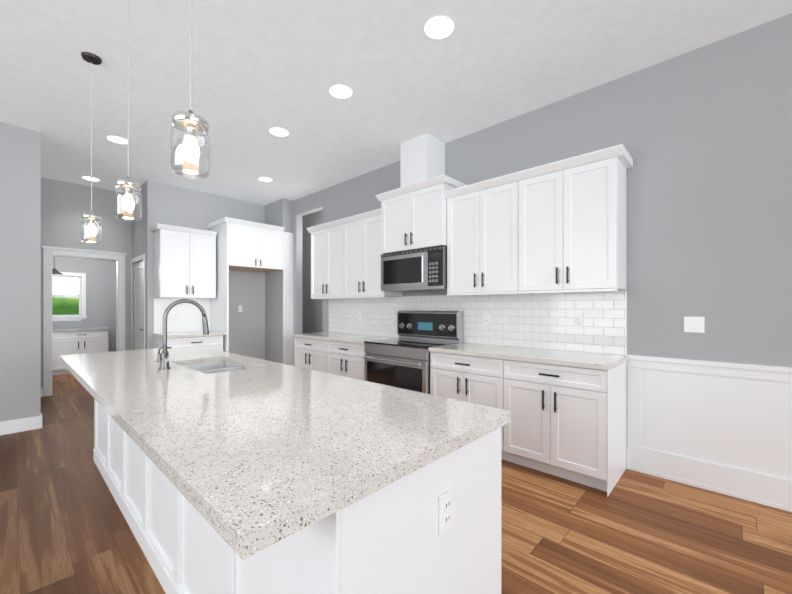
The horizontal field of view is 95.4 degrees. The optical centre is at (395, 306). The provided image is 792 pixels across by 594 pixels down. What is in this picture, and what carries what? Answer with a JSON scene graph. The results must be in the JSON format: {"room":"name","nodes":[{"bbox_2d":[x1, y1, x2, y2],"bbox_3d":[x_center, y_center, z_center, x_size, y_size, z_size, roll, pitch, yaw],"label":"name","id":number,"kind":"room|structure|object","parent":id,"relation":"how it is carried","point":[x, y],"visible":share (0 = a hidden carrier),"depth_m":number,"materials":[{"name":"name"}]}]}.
{"room":"kitchen","nodes":[
{"label":"kitchen","id":0,"kind":"room"},
{"bbox_2d":[0,122,40,421],"bbox_3d":[-4.973,-0.290,2.768,0.120,3.200,3.190,0,0,43],"label":"wall","id":1,"kind":"structure","parent":0,"point":[20,272],"depth_m":3.78,"materials":[{"name":"grey paint"}]},
{"bbox_2d":[0,414,41,434],"bbox_3d":[-4.919,1.242,2.727,0.013,0.135,3.204,0,0,43],"label":"baseboard","id":2,"kind":"structure","parent":1,"relation":"attached to","point":[19,425],"depth_m":3.77,"materials":[{"name":"white wood"}]},
{"bbox_2d":[52,257,115,351],"bbox_3d":[-5.968,-0.289,6.478,2.600,3.200,2.450,0,0,43],"label":"wall","id":3,"kind":"structure","parent":0,"point":[100,293],"depth_m":7.72,"materials":[{"name":"grey paint"}]},
{"bbox_2d":[52,257,62,274],"bbox_3d":[-6.280,-0.923,6.626,0.260,0.632,0.260,0,0,43],"label":"light","id":4,"kind":"object","parent":3,"relation":"hanging from","point":[54,271],"visible":0.62,"depth_m":6.62,"materials":[{"name":"black"}]},
{"bbox_2d":[52,272,86,320],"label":"window","id":5,"kind":"structure","parent":3,"relation":"in","point":[65,286],"depth_m":7.44,"materials":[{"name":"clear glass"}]},
{"bbox_2d":[41,177,131,387],"bbox_3d":[-5.961,-0.290,4.493,0.120,3.200,4.360,0,0,43],"label":"wall","id":6,"kind":"structure","parent":0,"point":[65,206],"depth_m":5.58,"materials":[{"name":"grey paint"}]},
{"bbox_2d":[42,246,125,396],"bbox_3d":[-4.860,0.213,5.654,0.145,2.195,1.000,0,0,43],"label":"door frame","id":7,"kind":"structure","parent":6,"relation":"attached to","point":[49,253],"depth_m":5.37,"materials":[{"name":"white wood"}]},
{"bbox_2d":[132,183,144,349],"bbox_3d":[-4.110,-0.289,5.829,1.000,3.200,0.120,0,0,43],"label":"wall","id":8,"kind":"structure","parent":0,"point":[138,238],"depth_m":5.78,"materials":[{"name":"grey paint"}]},
{"bbox_2d":[131,254,144,349],"bbox_3d":[-4.121,0.256,5.744,0.920,2.110,0.018,0,0,43],"label":"door frame","id":9,"kind":"structure","parent":8,"relation":"attached to","point":[142,257],"depth_m":5.45,"materials":[{"name":"white wood"}]},
{"bbox_2d":[134,261,142,349],"bbox_3d":[-4.102,0.288,5.764,0.772,2.028,0.093,0,0,43],"label":"pantry door","id":10,"kind":"structure","parent":8,"relation":"in","point":[138,305],"depth_m":5.84,"materials":[{"name":"white wood"}]},
{"bbox_2d":[145,180,264,359],"bbox_3d":[-3.045,-0.289,6.148,0.120,3.200,2.040,0,0,43],"label":"wall","id":11,"kind":"structure","parent":0,"point":[167,204],"depth_m":6.10,"materials":[{"name":"grey paint"}]},
{"bbox_2d":[154,298,209,332],"bbox_3d":[-3.366,0.127,5.710,0.008,0.534,0.802,0,0,43],"label":"backsplash","id":12,"kind":"structure","parent":11,"relation":"attached to","point":[184,317],"depth_m":5.67,"materials":[{"name":"white tile"}]},
{"bbox_2d":[150,223,216,297],"bbox_3d":[-3.254,-0.665,5.553,0.381,1.050,0.815,0,0,43],"label":"upper cabinet","id":13,"kind":"object","parent":11,"relation":"attached to","point":[184,262],"visible":1,"depth_m":5.42,"materials":[{"name":"white wood"}]},
{"bbox_2d":[265,198,292,363],"bbox_3d":[-2.136,-0.289,6.561,0.642,3.200,0.194,0,0,43],"label":"wall","id":14,"kind":"structure","parent":0,"point":[279,212],"depth_m":6.45,"materials":[{"name":"grey paint"}]},
{"bbox_2d":[283,232,292,365],"bbox_3d":[-1.894,0.001,6.335,0.020,2.620,0.194,0,0,43],"label":"trim","id":15,"kind":"structure","parent":14,"relation":"attached to","point":[287,298],"depth_m":6.31,"materials":[{"name":"white wood"}]},
{"bbox_2d":[302,210,322,333],"bbox_3d":[-1.192,-0.289,6.798,2.500,3.200,0.100,0,0,43],"label":"wall","id":16,"kind":"structure","parent":0,"point":[312,313],"depth_m":7.25,"materials":[{"name":"grey paint"}]},
{"bbox_2d":[0,374,791,593],"bbox_3d":[-1.898,1.360,3.186,13.200,0.100,8.000,0,0,43],"label":"floor","id":17,"kind":"structure","parent":0,"point":[65,528],"depth_m":2.09,"materials":[{"name":"brown wood"}]},
{"bbox_2d":[52,327,109,375],"bbox_3d":[-6.692,0.873,6.983,0.606,0.875,1.740,0,0,43],"label":"base cabinet","id":18,"kind":"object","parent":17,"relation":"on","point":[67,341],"visible":0.31,"depth_m":7.05,"materials":[{"name":"white wood"}]},
{"bbox_2d":[154,335,222,350],"bbox_3d":[-3.140,0.873,5.474,0.656,0.874,0.773,0,0,43],"label":"base cabinet","id":19,"kind":"object","parent":17,"relation":"on","point":[214,342],"visible":0.31,"depth_m":5.30,"materials":[{"name":"white wood"}]},
{"bbox_2d":[153,331,225,337],"bbox_3d":[-3.137,0.415,5.485,0.645,0.040,0.817,0,0,43],"label":"countertop","id":20,"kind":"structure","parent":19,"relation":"on","point":[187,334],"depth_m":5.35,"materials":[{"name":"stone"}]},
{"bbox_2d":[208,217,284,351],"bbox_3d":[-2.521,-0.032,6.099,0.706,2.685,1.004,0,0,43],"label":"surround","id":21,"kind":"object","parent":17,"relation":"on","point":[243,245],"visible":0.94,"depth_m":5.79,"materials":[{"name":"white wood"}]},
{"bbox_2d":[93,399,500,593],"bbox_3d":[-1.076,0.873,2.227,3.362,0.874,0.818,0,0,43],"label":"kitchen island","id":22,"kind":"object","parent":17,"relation":"on","point":[387,539],"visible":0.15,"depth_m":1.15,"materials":[{"name":"white wood"}]},
{"bbox_2d":[59,345,510,559],"bbox_3d":[-1.156,0.414,2.150,3.400,0.040,1.020,0,0,43],"label":"island countertop","id":23,"kind":"structure","parent":22,"relation":"on","point":[259,455],"depth_m":1.16,"materials":[{"name":"stone"}]},
{"bbox_2d":[155,347,170,361],"bbox_3d":[-1.690,0.341,2.618,0.044,0.104,0.098,0,0,43],"label":"soap dispenser","id":24,"kind":"object","parent":23,"relation":"on","point":[159,356],"visible":0.75,"depth_m":2.59,"materials":[{"name":"grey metal"}]},
{"bbox_2d":[159,299,208,369],"bbox_3d":[-1.379,0.171,2.368,0.100,0.445,0.297,0,0,43],"label":"faucet","id":25,"kind":"object","parent":23,"relation":"on","point":[165,359],"visible":1,"depth_m":2.29,"materials":[{"name":"brushed nickel metal"}]},
{"bbox_2d":[182,361,250,373],"bbox_3d":[-1.246,0.537,2.508,0.750,0.204,0.420,0,0,43],"label":"undermount sink","id":26,"kind":"object","parent":23,"relation":"in","point":[214,367],"visible":0.15,"depth_m":2.75,"materials":[{"name":"silver metal"}]},
{"bbox_2d":[438,488,453,535],"bbox_3d":[0.153,0.619,1.090,0.009,0.116,0.072,0,0,43],"label":"outlet","id":27,"kind":"object","parent":22,"relation":"attached to","point":[445,511],"visible":1,"depth_m":1.08,"materials":[{"name":"white plastic"}]},
{"bbox_2d":[362,310,462,393],"bbox_3d":[0.169,0.678,4.028,0.906,1.265,0.719,0,0,43],"label":"range","id":28,"kind":"object","parent":17,"relation":"on","point":[402,361],"visible":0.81,"depth_m":3.94,"materials":[{"name":"silver metal"}]},
{"bbox_2d":[294,337,626,496],"bbox_3d":[0.188,0.873,4.069,4.023,0.874,0.656,0,0,43],"label":"base cabinet","id":29,"kind":"object","parent":17,"relation":"on","point":[568,423],"visible":0.69,"depth_m":2.82,"materials":[{"name":"white wood"}]},
{"bbox_2d":[292,332,627,369],"bbox_3d":[0.192,0.415,4.073,4.047,0.040,0.645,0,0,43],"label":"countertop","id":30,"kind":"structure","parent":29,"relation":"on","point":[599,361],"depth_m":3.12,"materials":[{"name":"stone"}]},
{"bbox_2d":[0,0,791,204],"bbox_3d":[-1.898,-1.950,3.187,13.200,0.120,8.000,0,0,43],"label":"ceiling","id":31,"kind":"structure","parent":0,"point":[261,69],"depth_m":2.89,"materials":[{"name":"white paint"}]},
{"bbox_2d":[82,177,99,180],"bbox_3d":[-4.496,-1.885,5.314,0.195,0.008,0.195,0,0,4],"label":"recessed light","id":32,"kind":"object","parent":31,"relation":"in","point":[87,178],"depth_m":5.30,"materials":[{"name":"white plastic"}]},
{"bbox_2d":[81,52,101,243],"bbox_3d":[-2.305,-1.188,2.730,0.125,1.404,0.125,0,0,43],"label":"pendant light","id":33,"kind":"object","parent":31,"relation":"hanging from","point":[91,217],"visible":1,"depth_m":2.72,"materials":[{"name":"clear glass"}]},
{"bbox_2d":[107,136,127,143],"bbox_3d":[-3.145,-1.885,4.079,0.195,0.008,0.195,0,0,19],"label":"recessed light","id":34,"kind":"object","parent":31,"relation":"in","point":[115,139],"depth_m":4.08,"materials":[{"name":"white"}]},
{"bbox_2d":[114,0,141,220],"bbox_3d":[-1.493,-1.188,2.010,0.125,1.404,0.125,0,0,43],"label":"pendant light","id":35,"kind":"object","parent":31,"relation":"hanging from","point":[128,185],"visible":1,"depth_m":2.00,"materials":[{"name":"clear glass"}]},
{"bbox_2d":[171,0,209,178],"bbox_3d":[-0.758,-1.188,1.331,0.125,1.404,0.125,0,0,43],"label":"pendant light","id":36,"kind":"object","parent":31,"relation":"hanging from","point":[190,124],"visible":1,"depth_m":1.32,"materials":[{"name":"clear glass"}]},
{"bbox_2d":[259,177,271,181],"bbox_3d":[-1.936,-1.885,5.344,0.195,0.008,0.195,0,0,4],"label":"recessed light","id":37,"kind":"object","parent":31,"relation":"in","point":[264,179],"depth_m":5.33,"materials":[{"name":"white plastic"}]},
{"bbox_2d":[270,128,287,136],"bbox_3d":[-1.264,-1.886,3.895,0.195,0.008,0.195,0,0,4],"label":"recessed light","id":38,"kind":"object","parent":31,"relation":"in","point":[279,132],"depth_m":3.89,"materials":[{"name":"white"}]},
{"bbox_2d":[330,85,351,98],"bbox_3d":[-0.483,-1.886,3.164,0.195,0.008,0.195,0,0,4],"label":"recessed light","id":39,"kind":"object","parent":31,"relation":"in","point":[338,91],"depth_m":3.15,"materials":[{"name":"white"}]},
{"bbox_2d":[425,17,453,38],"bbox_3d":[0.292,-1.886,2.440,0.195,0.008,0.195,0,0,4],"label":"recessed light","id":40,"kind":"object","parent":31,"relation":"in","point":[439,27],"depth_m":2.43,"materials":[{"name":"white plastic"}]},
{"bbox_2d":[293,13,791,366],"bbox_3d":[1.126,-0.290,3.727,9.520,3.200,0.120,0,0,43],"label":"wall","id":41,"kind":"structure","parent":0,"point":[703,135],"depth_m":2.66,"materials":[{"name":"grey paint"}]},
{"bbox_2d":[310,220,353,298],"bbox_3d":[-0.886,-0.665,5.292,0.783,1.050,0.335,0,0,43],"label":"upper cabinet","id":42,"kind":"object","parent":41,"relation":"attached to","point":[326,239],"depth_m":5.15,"materials":[{"name":"white wood"}]},
{"bbox_2d":[342,209,402,297],"bbox_3d":[-0.314,-0.665,4.757,0.783,1.050,0.335,0,0,43],"label":"upper cabinet","id":43,"kind":"object","parent":41,"relation":"attached to","point":[361,262],"depth_m":4.64,"materials":[{"name":"white wood"}]},
{"bbox_2d":[378,176,461,255],"bbox_3d":[0.286,-0.988,4.155,0.908,0.703,0.395,0,0,43],"label":"upper cabinet","id":44,"kind":"object","parent":41,"relation":"attached to","point":[412,217],"depth_m":3.96,"materials":[{"name":"white wood"}]},
{"bbox_2d":[381,246,446,291],"bbox_3d":[0.268,-0.407,4.135,0.904,0.435,0.449,0,0,43],"label":"microwave","id":45,"kind":"object","parent":44,"relation":"attached to","point":[425,269],"visible":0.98,"depth_m":3.95,"materials":[{"name":"silver metal"}]},
{"bbox_2d":[400,133,444,187],"bbox_3d":[0.311,-1.614,4.167,0.390,0.547,0.345,0,0,43],"label":"enclosure","id":46,"kind":"object","parent":41,"relation":"attached to","point":[422,157],"visible":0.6,"depth_m":4.03,"materials":[{"name":"white paint"}]},
{"bbox_2d":[329,290,626,354],"bbox_3d":[0.409,0.127,4.308,4.024,0.532,0.008,0,0,43],"label":"tile backsplash","id":47,"kind":"structure","parent":41,"relation":"attached to","point":[539,320],"depth_m":3.56,"materials":[{"name":"white tile"}]},
{"bbox_2d":[483,313,489,323],"bbox_3d":[0.950,0.125,3.789,0.072,0.116,0.009,0,0,43],"label":"outlet","id":48,"kind":"object","parent":41,"relation":"attached to","point":[486,316],"depth_m":3.79,"materials":[{"name":"white plastic"}]},
{"bbox_2d":[446,173,529,295],"bbox_3d":[0.923,-0.665,3.601,0.768,1.050,0.335,0,0,43],"label":"upper cabinet","id":49,"kind":"object","parent":41,"relation":"attached to","point":[480,216],"depth_m":3.47,"materials":[{"name":"white wood"}]},
{"bbox_2d":[514,145,629,291],"bbox_3d":[1.484,-0.665,3.076,0.768,1.050,0.335,0,0,43],"label":"upper cabinet","id":50,"kind":"object","parent":41,"relation":"attached to","point":[560,226],"depth_m":2.91,"materials":[{"name":"white wood"}]},
{"bbox_2d":[574,314,582,327],"bbox_3d":[1.609,0.125,3.174,0.072,0.116,0.009,0,0,43],"label":"outlet","id":51,"kind":"object","parent":41,"relation":"attached to","point":[578,319],"depth_m":3.17,"materials":[{"name":"white plastic"}]},
{"bbox_2d":[684,317,704,332],"bbox_3d":[2.188,0.129,2.644,0.116,0.116,0.009,0,0,43],"label":"light switch","id":52,"kind":"object","parent":41,"relation":"attached to","point":[695,324],"depth_m":2.64,"materials":[{"name":"white plastic"}]},
{"bbox_2d":[626,355,791,511],"bbox_3d":[3.211,0.849,1.672,3.666,0.922,0.034,0,0,43],"label":"wainscoting","id":53,"kind":"structure","parent":41,"relation":"attached to","point":[724,428],"depth_m":2.56,"materials":[{"name":"white wood"}]}
]}

